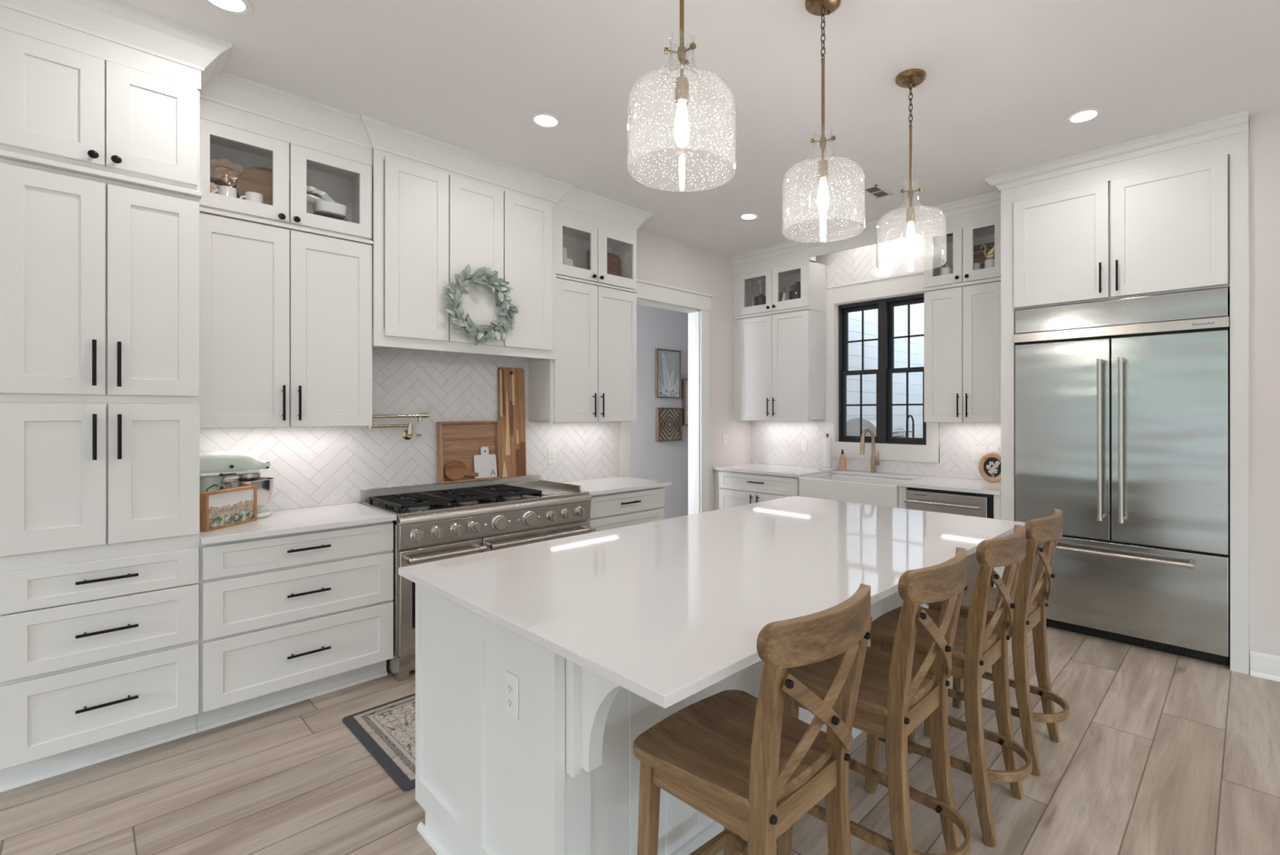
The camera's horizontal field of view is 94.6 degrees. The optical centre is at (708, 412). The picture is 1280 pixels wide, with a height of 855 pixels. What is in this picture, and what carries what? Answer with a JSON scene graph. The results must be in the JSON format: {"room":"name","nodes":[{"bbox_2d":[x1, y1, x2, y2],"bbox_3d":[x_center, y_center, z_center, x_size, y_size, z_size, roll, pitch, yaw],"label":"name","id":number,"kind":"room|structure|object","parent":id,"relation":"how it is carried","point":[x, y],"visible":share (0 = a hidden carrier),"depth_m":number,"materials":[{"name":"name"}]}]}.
{"room":"kitchen","nodes":[
{"label":"kitchen","id":0,"kind":"room"},
{"bbox_2d":[272,228,751,511],"bbox_3d":[-3.129,-0.092,2.575,0.150,3.040,10.792,0,0,43],"label":"wall","id":1,"kind":"structure","parent":0,"point":[661,260],"depth_m":5.89,"materials":[{"name":"beige paint"}]},
{"bbox_2d":[200,212,372,428],"bbox_3d":[-2.265,-0.436,3.131,0.352,1.028,0.773,0,0,43],"label":"upper cabinet","id":2,"kind":"object","parent":1,"relation":"attached to","point":[286,315],"visible":0.95,"depth_m":3.01,"materials":[{"name":"white paint"}]},
{"bbox_2d":[200,97,373,244],"bbox_3d":[-2.268,-1.226,3.135,0.351,0.552,0.773,0,0,43],"label":"upper cabinet","id":3,"kind":"object","parent":1,"relation":"attached to","point":[340,169],"visible":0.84,"depth_m":3.06,"materials":[{"name":"white paint"}]},
{"bbox_2d":[209,175,228,194],"bbox_3d":[-2.467,-1.097,2.914,0.044,0.155,0.156,0,0,43],"label":"plate","id":4,"kind":"object","parent":3,"relation":"in","point":[215,182],"visible":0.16,"depth_m":2.93,"materials":[{"name":"brown"}]},
{"bbox_2d":[211,185,236,197],"bbox_3d":[-2.387,-1.062,2.897,0.091,0.090,0.074,0,0,-22],"label":"mug","id":5,"kind":"object","parent":3,"relation":"in","point":[228,191],"visible":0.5,"depth_m":2.87,"materials":[{"name":"white ceramic"}]},
{"bbox_2d":[209,158,246,198],"bbox_3d":[-2.460,-1.156,2.993,0.049,0.278,0.280,0,0,41],"label":"charger","id":6,"kind":"object","parent":3,"relation":"in","point":[225,170],"visible":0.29,"depth_m":3.00,"materials":[{"name":"brown"}]},
{"bbox_2d":[239,191,263,203],"bbox_3d":[-2.315,-1.062,2.974,0.091,0.090,0.074,0,0,-22],"label":"mug","id":7,"kind":"object","parent":3,"relation":"in","point":[250,196],"visible":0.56,"depth_m":2.95,"materials":[{"name":"white ceramic"}]},
{"bbox_2d":[235,167,289,205],"bbox_3d":[-2.322,-1.154,3.100,0.043,0.277,0.278,0,0,42],"label":"round board","id":8,"kind":"object","parent":3,"relation":"in","point":[256,180],"visible":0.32,"depth_m":3.06,"materials":[{"name":"brown wood"}]},
{"bbox_2d":[306,186,335,213],"bbox_3d":[-2.237,-1.146,3.305,0.047,0.259,0.280,0,0,42],"label":"tray","id":9,"kind":"object","parent":3,"relation":"in","point":[313,194],"visible":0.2,"depth_m":3.32,"materials":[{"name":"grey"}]},
{"bbox_3d":[-2.108,-1.025,3.264,0.176,0.015,0.176,0,0,43],"label":"glass plate","id":10,"kind":"object","parent":3,"relation":"in","visible":0},
{"bbox_3d":[-2.108,-1.038,3.264,0.176,0.015,0.176,0,0,43],"label":"glass plate","id":11,"kind":"object","parent":10,"relation":"on","visible":0},
{"bbox_3d":[-2.108,-1.051,3.264,0.176,0.015,0.176,0,0,43],"label":"glass plate","id":12,"kind":"object","parent":11,"relation":"on","visible":0},
{"bbox_3d":[-2.108,-1.063,3.264,0.176,0.016,0.176,0,0,43],"label":"glass plate","id":13,"kind":"object","parent":12,"relation":"on","visible":0},
{"bbox_3d":[-2.108,-1.076,3.264,0.176,0.016,0.176,0,0,43],"label":"glass plate","id":14,"kind":"object","parent":13,"relation":"on","visible":0},
{"bbox_2d":[312,200,346,219],"bbox_3d":[-2.108,-1.117,3.264,0.152,0.066,0.152,0,0,43],"label":"square bowl","id":15,"kind":"object","parent":14,"relation":"on","point":[320,207],"visible":0.8,"depth_m":3.21,"materials":[{"name":"white ceramic"}]},
{"bbox_2d":[0,0,653,228],"bbox_3d":[-1.619,-1.551,3.535,0.410,0.123,3.437,0,0,37],"label":"trim","id":16,"kind":"structure","parent":1,"relation":"attached to","point":[111,20],"depth_m":2.96,"materials":[{"name":"white paint"}]},
{"bbox_2d":[200,346,613,511],"bbox_3d":[-1.730,0.051,3.965,0.008,0.985,2.726,0,0,43],"label":"tile backsplash","id":17,"kind":"structure","parent":1,"relation":"attached to","point":[310,466],"depth_m":3.73,"materials":[{"name":"white tile"}]},
{"bbox_2d":[367,405,430,439],"bbox_3d":[-1.933,0.067,3.655,0.116,0.217,0.351,0,0,43],"label":"pot filler","id":18,"kind":"object","parent":17,"relation":"attached to","point":[408,433],"visible":0.95,"depth_m":3.68,"materials":[{"name":"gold metal"}]},
{"bbox_2d":[547,448,555,463],"bbox_3d":[-1.207,0.337,4.520,0.007,0.117,0.072,0,0,43],"label":"wall outlet","id":19,"kind":"object","parent":17,"relation":"attached to","point":[551,451],"visible":1,"depth_m":4.52,"materials":[{"name":"white plastic"}]},
{"bbox_2d":[371,147,555,361],"bbox_3d":[-1.599,-0.942,3.845,0.347,1.131,1.178,0,0,43],"label":"upper cabinet","id":20,"kind":"object","parent":1,"relation":"attached to","point":[429,222],"visible":0.91,"depth_m":3.62,"materials":[{"name":"white paint"}]},
{"bbox_2d":[443,263,519,345],"bbox_3d":[-1.422,-0.671,3.700,0.070,0.509,0.483,0,0,43],"label":"wreath","id":21,"kind":"object","parent":20,"relation":"hanging from","point":[482,276],"visible":1,"depth_m":3.68,"materials":[{"name":"green plant"}]},
{"bbox_2d":[528,277,636,422],"bbox_3d":[-0.949,-0.446,4.549,0.352,1.039,0.786,0,0,43],"label":"upper cabinet","id":22,"kind":"object","parent":1,"relation":"attached to","point":[592,377],"visible":0.99,"depth_m":4.40,"materials":[{"name":"white paint"}]},
{"bbox_2d":[555,204,637,293],"bbox_3d":[-0.952,-1.239,4.554,0.351,0.546,0.789,0,0,43],"label":"upper cabinet","id":23,"kind":"object","parent":1,"relation":"attached to","point":[578,232],"visible":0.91,"depth_m":4.52,"materials":[{"name":"white paint"}]},
{"bbox_2d":[556,247,573,278],"bbox_3d":[-1.081,-1.110,4.380,0.033,0.245,0.156,0,0,43],"label":"paddle","id":24,"kind":"object","parent":23,"relation":"in","point":[565,261],"visible":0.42,"depth_m":4.39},
{"bbox_2d":[586,248,622,287],"bbox_3d":[-0.823,-1.131,4.650,0.060,0.289,0.315,0,0,43],"label":"wicker tray","id":25,"kind":"object","parent":23,"relation":"in","point":[614,261],"visible":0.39,"depth_m":4.72,"materials":[{"name":"brown wicker"}]},
{"bbox_2d":[619,278,713,515],"bbox_3d":[-0.424,0.132,5.456,0.195,2.592,1.185,0,0,43],"label":"door frame","id":26,"kind":"structure","parent":1,"relation":"in","point":[699,317],"depth_m":5.75,"materials":[{"name":"white paint"}]},
{"bbox_2d":[826,233,924,287],"bbox_3d":[1.544,-1.409,5.322,1.082,0.402,0.008,0,0,43],"label":"tile backsplash","id":27,"kind":"structure","parent":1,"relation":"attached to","point":[858,264],"depth_m":5.35,"materials":[{"name":"white tile"}]},
{"bbox_2d":[751,420,1000,480],"bbox_3d":[1.446,0.312,5.412,2.691,0.461,0.008,0,0,43],"label":"tile backsplash","id":28,"kind":"structure","parent":1,"relation":"attached to","point":[772,442],"depth_m":5.41,"materials":[{"name":"white tile"}]},
{"bbox_2d":[971,446,986,461],"bbox_3d":[2.176,0.335,4.722,0.118,0.117,0.014,0,0,43],"label":"light switch","id":29,"kind":"object","parent":28,"relation":"attached to","point":[977,452],"visible":0.84,"depth_m":4.73,"materials":[{"name":"white plastic"}]},
{"bbox_2d":[0,625,1279,854],"bbox_3d":[0.358,1.465,0.230,10.850,0.080,12.100,0,0,43],"label":"floor","id":30,"kind":"structure","parent":0,"point":[1157,752],"depth_m":2.24,"materials":[{"name":"brown wood"}]},
{"bbox_2d":[0,542,199,791],"bbox_3d":[-2.614,1.000,2.537,0.647,0.855,0.569,0,0,43],"label":"base cabinet","id":31,"kind":"object","parent":30,"relation":"on","point":[100,655],"visible":0.99,"depth_m":2.33,"materials":[{"name":"white paint"}]},
{"bbox_2d":[0,157,199,568],"bbox_3d":[-2.614,-0.181,2.537,0.647,1.508,0.569,0,0,43],"label":"pantry cabinet","id":32,"kind":"object","parent":31,"relation":"on","point":[100,278],"visible":1,"depth_m":2.32,"materials":[{"name":"white paint"}]},
{"bbox_2d":[0,5,202,199],"bbox_3d":[-2.616,-1.219,2.541,0.642,0.566,0.576,0,0,43],"label":"cabinet","id":33,"kind":"object","parent":32,"relation":"on","point":[72,100],"visible":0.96,"depth_m":2.32,"materials":[{"name":"white paint"}]},
{"bbox_2d":[196,520,393,732],"bbox_3d":[-2.153,1.001,3.033,0.647,0.854,0.784,0,0,43],"label":"base cabinet","id":34,"kind":"object","parent":30,"relation":"on","point":[286,619],"visible":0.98,"depth_m":2.80,"materials":[{"name":"white paint"}]},
{"bbox_2d":[200,502,396,544],"bbox_3d":[-2.155,0.558,3.036,0.642,0.028,0.786,0,0,43],"label":"countertop","id":35,"kind":"structure","parent":34,"relation":"on","point":[283,522],"depth_m":2.95,"materials":[{"name":"white stone"}]},
{"bbox_2d":[200,484,257,531],"bbox_3d":[-2.300,0.456,2.812,0.040,0.176,0.285,0,0,3],"label":"landscape picture","id":36,"kind":"object","parent":35,"relation":"on","point":[224,508],"visible":0.94,"depth_m":2.79,"materials":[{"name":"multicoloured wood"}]},
{"bbox_2d":[200,450,274,518],"bbox_3d":[-2.427,0.369,2.997,0.232,0.347,0.339,0,0,43],"label":"stand mixer","id":37,"kind":"object","parent":35,"relation":"on","point":[215,466],"visible":0.61,"depth_m":2.96,"materials":[{"name":"green metal"}]},
{"bbox_2d":[217,476,274,511],"bbox_3d":[-2.395,0.433,3.034,0.228,0.172,0.241,0,0,43],"label":"bowl","id":38,"kind":"object","parent":37,"relation":"on","point":[264,484],"depth_m":3.01,"materials":[{"name":"silver metal"}]},
{"bbox_2d":[342,693,415,791],"bbox_3d":[-0.680,1.421,3.272,0.778,0.011,2.201,0,0,43],"label":"runner rug","id":39,"kind":"object","parent":30,"relation":"on","point":[387,731],"visible":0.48,"depth_m":2.58,"materials":[{"name":"beige fabric"}]},
{"bbox_2d":[359,474,595,681],"bbox_3d":[-1.428,0.947,3.736,0.742,0.961,1.221,0,0,43],"label":"range cooker","id":40,"kind":"object","parent":30,"relation":"on","point":[434,522],"visible":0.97,"depth_m":3.45,"materials":[{"name":"metal"}]},
{"bbox_2d":[436,420,501,483],"bbox_3d":[-1.632,0.265,4.008,0.074,0.409,0.416,0,0,43],"label":"serving tray","id":41,"kind":"object","parent":40,"relation":"on","point":[460,441],"visible":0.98,"depth_m":4.00,"materials":[{"name":"brown wood"}]},
{"bbox_2d":[444,459,478,479],"bbox_3d":[-1.664,0.386,3.950,0.026,0.133,0.233,0,0,42],"label":"round wooden board","id":42,"kind":"object","parent":41,"relation":"in","point":[455,469],"visible":1,"depth_m":3.93,"materials":[{"name":"brown wood"}]},
{"bbox_2d":[473,446,497,478],"bbox_3d":[-1.555,0.347,4.080,0.039,0.214,0.160,0,0,43],"label":"marble board","id":43,"kind":"object","parent":41,"relation":"in","point":[484,464],"visible":1,"depth_m":4.07,"materials":[{"name":"grey stone"}]},
{"bbox_2d":[497,367,526,477],"bbox_3d":[-1.425,0.073,4.251,0.050,0.790,0.200,0,0,43],"label":"cutting board","id":44,"kind":"object","parent":40,"relation":"on","point":[511,381],"visible":0.94,"depth_m":4.24,"materials":[{"name":"brown wood"}]},
{"bbox_2d":[586,486,664,533],"bbox_3d":[-0.798,1.001,4.493,0.647,0.854,0.732,0,0,43],"label":"base cabinet","id":45,"kind":"object","parent":30,"relation":"on","point":[623,508],"visible":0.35,"depth_m":4.29,"materials":[{"name":"white paint"}]},
{"bbox_2d":[559,475,671,495],"bbox_3d":[-0.786,0.558,4.510,0.642,0.028,0.774,0,0,43],"label":"countertop","id":46,"kind":"structure","parent":45,"relation":"on","point":[600,486],"depth_m":4.46,"materials":[{"name":"white stone"}]},
{"bbox_2d":[415,582,928,854],"bbox_3d":[0.088,0.998,2.610,0.884,0.858,2.362,0,0,43],"label":"kitchen island","id":47,"kind":"object","parent":30,"relation":"on","point":[489,781],"visible":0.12,"depth_m":1.71,"materials":[{"name":"white paint"}]},
{"bbox_2d":[504,669,518,719],"bbox_3d":[-0.545,0.780,1.619,0.072,0.117,0.007,0,0,43],"label":"wall outlet","id":48,"kind":"object","parent":47,"relation":"attached to","point":[511,681],"visible":1,"depth_m":1.61,"materials":[{"name":"white plastic"}]},
{"bbox_2d":[506,682,513,693],"bbox_3d":[-0.547,0.761,1.618,0.033,0.025,0.003,0,0,43],"label":"receptacle","id":49,"kind":"object","parent":48,"relation":"attached to","point":[509,685],"depth_m":1.62,"materials":[{"name":"grey plastic"}]},
{"bbox_2d":[506,696,513,707],"bbox_3d":[-0.547,0.800,1.618,0.033,0.025,0.003,0,0,43],"label":"receptacle","id":50,"kind":"object","parent":48,"relation":"attached to","point":[509,699],"depth_m":1.62,"materials":[{"name":"grey plastic"}]},
{"bbox_2d":[565,658,622,777],"bbox_3d":[-0.230,0.739,1.421,0.281,0.343,0.090,0,0,43],"label":"corbel","id":51,"kind":"object","parent":47,"relation":"attached to","point":[589,695],"visible":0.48,"depth_m":1.47,"materials":[{"name":"white paint"}]},
{"bbox_2d":[398,495,1025,707],"bbox_3d":[0.238,0.555,2.472,1.368,0.025,2.418,0,0,43],"label":"island countertop","id":52,"kind":"structure","parent":47,"relation":"on","point":[664,611],"depth_m":1.92,"materials":[{"name":"white stone"}]},
{"bbox_2d":[632,582,872,854],"bbox_3d":[0.122,0.925,1.432,0.545,1.007,0.424,0,0,43],"label":"bar stool","id":53,"kind":"object","parent":30,"relation":"on","point":[746,763],"visible":1,"depth_m":1.35,"materials":[{"name":"brown wood"}]},
{"bbox_2d":[715,469,831,510],"bbox_3d":[0.623,1.001,5.734,1.039,0.854,0.648,0,0,43],"label":"base cabinet","id":54,"kind":"object","parent":30,"relation":"on","point":[732,488],"visible":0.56,"depth_m":5.57,"materials":[{"name":"white paint"}]},
{"bbox_2d":[711,462,1000,494],"bbox_3d":[1.232,0.558,5.180,2.690,0.028,0.628,0,0,43],"label":"countertop","id":55,"kind":"structure","parent":54,"relation":"on","point":[965,485],"depth_m":5.04,"materials":[{"name":"white stone"}]},
{"bbox_2d":[818,433,836,470],"bbox_3d":[1.130,0.373,5.583,0.170,0.342,0.170,0,0,43],"label":"paper towel holder","id":56,"kind":"object","parent":55,"relation":"on","point":[827,442],"visible":1,"depth_m":5.55,"materials":[{"name":"white paper"}]},
{"bbox_2d":[838,448,846,471],"bbox_3d":[1.244,0.445,5.459,0.070,0.198,0.070,0,0,43],"label":"soap bottle","id":57,"kind":"object","parent":55,"relation":"on","point":[842,461],"visible":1,"depth_m":5.43,"materials":[{"name":"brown glass"}]},
{"bbox_2d":[799,472,908,507],"bbox_3d":[1.292,0.689,5.023,0.893,0.242,0.523,0,0,43],"label":"farmhouse sink","id":58,"kind":"object","parent":55,"relation":"in","point":[884,491],"visible":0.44,"depth_m":4.88,"materials":[{"name":"white ceramic"}]},
{"bbox_2d":[859,428,879,472],"bbox_3d":[1.427,0.343,5.226,0.212,0.401,0.081,0,0,-36],"label":"kitchen faucet","id":59,"kind":"object","parent":55,"relation":"on","point":[873,463],"visible":1,"depth_m":5.26,"materials":[{"name":"brown metal"}]},
{"bbox_2d":[977,452,1000,482],"bbox_3d":[2.204,0.426,4.554,0.201,0.234,0.045,0,0,17],"label":"picture","id":60,"kind":"object","parent":55,"relation":"on","point":[989,464],"visible":0.86,"depth_m":4.55,"materials":[{"name":"brown wood"}]},
{"bbox_2d":[777,546,971,854],"bbox_3d":[0.526,0.925,1.820,0.545,1.007,0.424,0,0,42],"label":"bar stool","id":61,"kind":"object","parent":30,"relation":"on","point":[896,694],"visible":0.84,"depth_m":1.68,"materials":[{"name":"brown wood"}]},
{"bbox_2d":[898,486,907,508],"bbox_3d":[1.358,1.000,5.051,0.963,0.854,0.648,0,0,43],"label":"base cabinet","id":62,"kind":"object","parent":30,"relation":"on","point":[902,490],"visible":0.02,"depth_m":4.53,"materials":[{"name":"white paint"}]},
{"bbox_2d":[864,524,1032,846],"bbox_3d":[0.902,0.925,2.190,0.545,1.007,0.424,0,0,42],"label":"bar stool","id":63,"kind":"object","parent":30,"relation":"on","point":[978,646],"visible":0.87,"depth_m":2.03,"materials":[{"name":"brown wood"}]},
{"bbox_2d":[903,487,993,586],"bbox_3d":[1.922,1.000,4.482,0.631,0.853,0.684,0,0,43],"label":"dishwasher","id":64,"kind":"object","parent":30,"relation":"on","point":[969,504],"visible":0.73,"depth_m":4.23,"materials":[{"name":"silver metal"}]},
{"bbox_2d":[923,508,1069,775],"bbox_3d":[1.262,0.925,2.566,0.545,1.007,0.424,0,0,43],"label":"bar stool","id":65,"kind":"object","parent":30,"relation":"on","point":[1029,613],"visible":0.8,"depth_m":2.38,"materials":[{"name":"brown wood"}]},
{"bbox_2d":[993,494,1000,586],"bbox_3d":[2.208,1.000,4.290,0.047,0.854,0.608,0,0,43],"label":"filler panel","id":66,"kind":"object","parent":30,"relation":"on","point":[997,498],"visible":0.14,"depth_m":4.07,"materials":[{"name":"white paint"}]},
{"bbox_2d":[1013,287,1230,665],"bbox_3d":[2.649,0.367,3.800,1.094,2.118,0.696,0,0,43],"label":"refrigerator","id":67,"kind":"object","parent":30,"relation":"on","point":[1122,406],"visible":0.95,"depth_m":3.52,"materials":[{"name":"silver metal"}]},
{"bbox_2d":[1000,130,1249,674],"bbox_3d":[2.666,-0.069,3.822,1.258,2.990,0.671,0,0,43],"label":"refrigerator surround","id":68,"kind":"object","parent":30,"relation":"on","point":[1174,220],"visible":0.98,"depth_m":3.51,"materials":[{"name":"white paint"}]},
{"bbox_2d":[631,304,688,519],"bbox_3d":[-0.643,-0.091,6.208,1.150,3.040,4.600,0,0,43],"label":"wall","id":69,"kind":"structure","parent":0,"point":[656,327],"depth_m":6.95,"materials":[{"name":"paint"}]},
{"bbox_2d":[654,348,680,398],"bbox_3d":[-0.487,-0.462,7.046,0.040,0.578,0.390,0,0,43],"label":"picture","id":70,"kind":"object","parent":69,"relation":"attached to","point":[667,362],"visible":1,"depth_m":7.03,"materials":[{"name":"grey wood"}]},
{"bbox_2d":[655,407,682,441],"bbox_3d":[-0.475,0.144,7.050,0.050,0.399,0.397,0,0,43],"label":"lattice panel","id":71,"kind":"object","parent":69,"relation":"attached to","point":[668,420],"visible":1,"depth_m":7.03,"materials":[{"name":"brown wood"}]},
{"bbox_2d":[681,378,688,425],"bbox_3d":[-0.116,-0.124,7.434,0.054,0.568,0.585,0,0,43],"label":"print","id":72,"kind":"object","parent":69,"relation":"attached to","point":[684,381],"visible":0.31,"depth_m":7.22,"materials":[{"name":"brown wood"}]},
{"bbox_2d":[112,0,1279,256],"bbox_3d":[0.357,-1.665,0.232,10.850,0.100,12.100,0,0,43],"label":"ceiling","id":73,"kind":"structure","parent":0,"point":[999,89],"depth_m":2.86,"materials":[{"name":"paint"}]},
{"bbox_2d":[202,0,252,15],"bbox_3d":[-1.892,-1.610,2.295,0.170,0.006,0.170,0,0,43],"label":"recessed light","id":74,"kind":"object","parent":73,"relation":"in","point":[237,7],"visible":1,"depth_m":2.32,"materials":[{"name":"white plastic"}]},
{"bbox_2d":[529,112,561,128],"bbox_3d":[-0.900,-1.609,3.242,0.170,0.006,0.170,0,0,43],"label":"recessed light","id":75,"kind":"object","parent":73,"relation":"in","point":[544,120],"visible":1,"depth_m":3.23,"materials":[{"name":"white plastic"}]},
{"bbox_2d":[626,0,736,191],"bbox_3d":[-0.079,-1.161,1.731,0.320,0.904,0.320,0,0,43],"label":"pendant light","id":76,"kind":"object","parent":73,"relation":"hanging from","point":[682,130],"visible":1,"depth_m":1.72,"materials":[{"name":"clear glass"}]},
{"bbox_2d":[675,66,688,105],"bbox_3d":[-0.079,-0.978,1.731,0.042,0.132,0.042,0,0,43],"label":"socket","id":77,"kind":"object","parent":76,"relation":"attached to","point":[682,88],"depth_m":1.71,"materials":[{"name":"gold metal"}]},
{"bbox_2d":[738,213,759,220],"bbox_3d":[0.330,-1.609,4.830,0.170,0.006,0.170,0,0,43],"label":"recessed light","id":78,"kind":"object","parent":73,"relation":"in","point":[746,216],"visible":1,"depth_m":4.83,"materials":[{"name":"white plastic"}]},
{"bbox_2d":[782,0,865,242],"bbox_3d":[0.448,-1.161,2.299,0.320,0.904,0.320,0,0,43],"label":"pendant light","id":79,"kind":"object","parent":73,"relation":"hanging from","point":[821,8],"visible":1,"depth_m":2.29,"materials":[{"name":"clear glass"}]},
{"bbox_2d":[817,151,828,181],"bbox_3d":[0.448,-0.978,2.299,0.042,0.132,0.042,0,0,43],"label":"socket","id":80,"kind":"object","parent":79,"relation":"attached to","point":[824,163],"depth_m":2.28,"materials":[{"name":"gold metal"}]},
{"bbox_2d":[860,184,893,199],"bbox_3d":[1.228,-1.609,4.284,0.127,0.008,0.255,0,0,43],"label":"ceiling vent","id":81,"kind":"object","parent":73,"relation":"in","point":[876,191],"visible":0.99,"depth_m":4.28,"materials":[{"name":"white metal"}]},
{"bbox_2d":[875,68,946,271],"bbox_3d":[0.972,-1.161,2.822,0.320,0.904,0.320,0,0,43],"label":"pendant light","id":82,"kind":"object","parent":73,"relation":"hanging from","point":[913,77],"visible":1,"depth_m":2.81,"materials":[{"name":"clear glass"}]},
{"bbox_2d":[906,200,915,223],"bbox_3d":[0.972,-0.978,2.822,0.042,0.132,0.042,0,0,43],"label":"socket","id":83,"kind":"object","parent":82,"relation":"attached to","point":[910,218],"depth_m":2.81,"materials":[{"name":"gold metal"}]},
{"bbox_2d":[1065,107,1102,124],"bbox_3d":[2.042,-1.611,3.195,0.170,0.006,0.170,0,0,43],"label":"recessed light","id":84,"kind":"object","parent":73,"relation":"in","point":[1083,116],"visible":1,"depth_m":3.19,"materials":[{"name":"white plastic"}]},
{"bbox_2d":[758,253,981,479],"bbox_3d":[1.977,-0.093,5.061,3.953,3.040,0.200,0,0,43],"label":"wall","id":85,"kind":"structure","parent":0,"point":[822,259],"depth_m":5.72,"materials":[{"name":"beige paint"}]},
{"bbox_2d":[732,248,826,319],"bbox_3d":[0.688,-1.252,5.883,0.943,0.579,0.350,0,0,43],"label":"upper cabinet","id":86,"kind":"object","parent":85,"relation":"attached to","point":[779,271],"visible":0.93,"depth_m":5.76,"materials":[{"name":"white paint"}]},
{"bbox_2d":[754,280,765,305],"bbox_3d":[0.533,-1.169,5.949,0.148,0.338,0.148,0,0,43],"label":"decanter","id":87,"kind":"object","parent":86,"relation":"in","point":[761,299],"visible":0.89,"depth_m":5.91,"materials":[{"name":"grey glass"}]},
{"bbox_2d":[788,280,800,299],"bbox_3d":[0.863,-1.139,5.688,0.206,0.276,0.205,0,0,43],"label":"potted plant","id":88,"kind":"object","parent":86,"relation":"in","point":[795,293],"visible":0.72,"depth_m":5.62,"materials":[{"name":"green plant"}]},
{"bbox_2d":[808,222,924,257],"bbox_3d":[1.342,-1.529,5.104,1.085,0.163,0.022,0,0,43],"label":"valance","id":89,"kind":"object","parent":86,"relation":"attached to","point":[869,239],"visible":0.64,"depth_m":5.09,"materials":[{"name":"white paint"}]},
{"bbox_2d":[733,309,826,421],"bbox_3d":[0.683,-0.440,5.881,0.937,1.046,0.351,0,0,43],"label":"upper cabinet","id":90,"kind":"object","parent":85,"relation":"attached to","point":[780,359],"visible":1,"depth_m":5.68,"materials":[{"name":"white paint"}]},
{"bbox_2d":[824,271,939,462],"bbox_3d":[1.573,-0.391,5.367,1.115,1.634,0.158,0,0,43],"label":"window","id":91,"kind":"structure","parent":85,"relation":"attached to","point":[887,292],"depth_m":5.36,"materials":[{"name":"white paint"}]},
{"bbox_2d":[922,204,1000,291],"bbox_3d":[2.068,-1.258,4.602,0.673,0.570,0.350,0,0,43],"label":"upper cabinet","id":92,"kind":"object","parent":85,"relation":"attached to","point":[965,231],"visible":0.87,"depth_m":4.54,"materials":[{"name":"white paint"}]},
{"bbox_2d":[939,263,952,275],"bbox_3d":[1.904,-1.100,4.684,0.113,0.167,0.113,0,0,43],"label":"ceramic jar","id":93,"kind":"object","parent":92,"relation":"in","point":[948,269],"visible":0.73,"depth_m":4.64,"materials":[{"name":"white ceramic"}]},
{"bbox_2d":[973,241,994,269],"bbox_3d":[2.189,-1.167,4.571,0.308,0.300,0.028,0,0,43],"label":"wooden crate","id":94,"kind":"object","parent":92,"relation":"in","point":[978,257],"visible":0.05,"depth_m":4.61,"materials":[{"name":"brown wood"}]},
{"bbox_2d":[984,258,994,268],"bbox_3d":[2.144,-1.086,4.454,0.092,0.138,0.092,0,0,43],"label":"ceramic jar","id":95,"kind":"object","parent":92,"relation":"in","point":[989,263],"visible":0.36,"depth_m":4.42,"materials":[{"name":"white ceramic"}]},
{"bbox_2d":[979,244,994,259],"bbox_3d":[2.137,-1.223,4.460,0.142,0.134,0.051,0,0,43],"label":"swan figurine","id":96,"kind":"object","parent":95,"relation":"on","point":[990,255],"visible":0.78,"depth_m":4.45,"materials":[{"name":"gold metal"}]},
{"bbox_2d":[924,280,1000,422],"bbox_3d":[2.067,-0.447,4.596,0.667,1.052,0.351,0,0,43],"label":"upper cabinet","id":97,"kind":"object","parent":85,"relation":"attached to","point":[962,324],"visible":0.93,"depth_m":4.51,"materials":[{"name":"white paint"}]},
{"bbox_2d":[846,302,924,437],"bbox_3d":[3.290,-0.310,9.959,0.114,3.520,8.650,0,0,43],"label":"window panes","id":98,"kind":"structure","parent":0,"point":[917,310],"depth_m":9.65,"materials":[{"name":"clear glass"}]},
{"bbox_2d":[1248,109,1279,656],"bbox_3d":[5.056,-0.096,1.394,5.545,3.040,0.203,0,0,43],"label":"wall","id":99,"kind":"structure","parent":0,"point":[1264,128],"depth_m":3.17,"materials":[{"name":"beige paint"}]},
{"bbox_2d":[728,110,1248,265],"bbox_3d":[1.567,-1.572,4.620,3.953,0.082,0.382,0,0,43],"label":"trim","id":100,"kind":"structure","parent":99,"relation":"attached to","point":[1238,122],"depth_m":3.86,"materials":[{"name":"white paint"}]},
{"bbox_2d":[1249,649,1279,681],"bbox_3d":[4.941,1.360,1.341,5.443,0.128,0.030,0,0,43],"label":"baseboard","id":101,"kind":"structure","parent":99,"relation":"attached to","point":[1264,665],"depth_m":3.15,"materials":[{"name":"white paint"}]},
{"bbox_3d":[6.329,1.537,7.104,8.450,0.080,8.700,0,0,43],"label":"floor","id":102,"kind":"structure","parent":0,"visible":0},
{"bbox_3d":[2.982,1.019,8.982,0.750,0.960,3.700,0,0,43],"label":"countertop","id":103,"kind":"structure","parent":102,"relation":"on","visible":0},
{"bbox_2d":[846,417,906,437],"bbox_3d":[2.322,0.306,8.217,0.664,0.465,0.820,0,0,43],"label":"gas grill","id":104,"kind":"object","parent":103,"relation":"on","point":[853,425],"visible":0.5,"depth_m":7.99,"materials":[{"name":"metal"}]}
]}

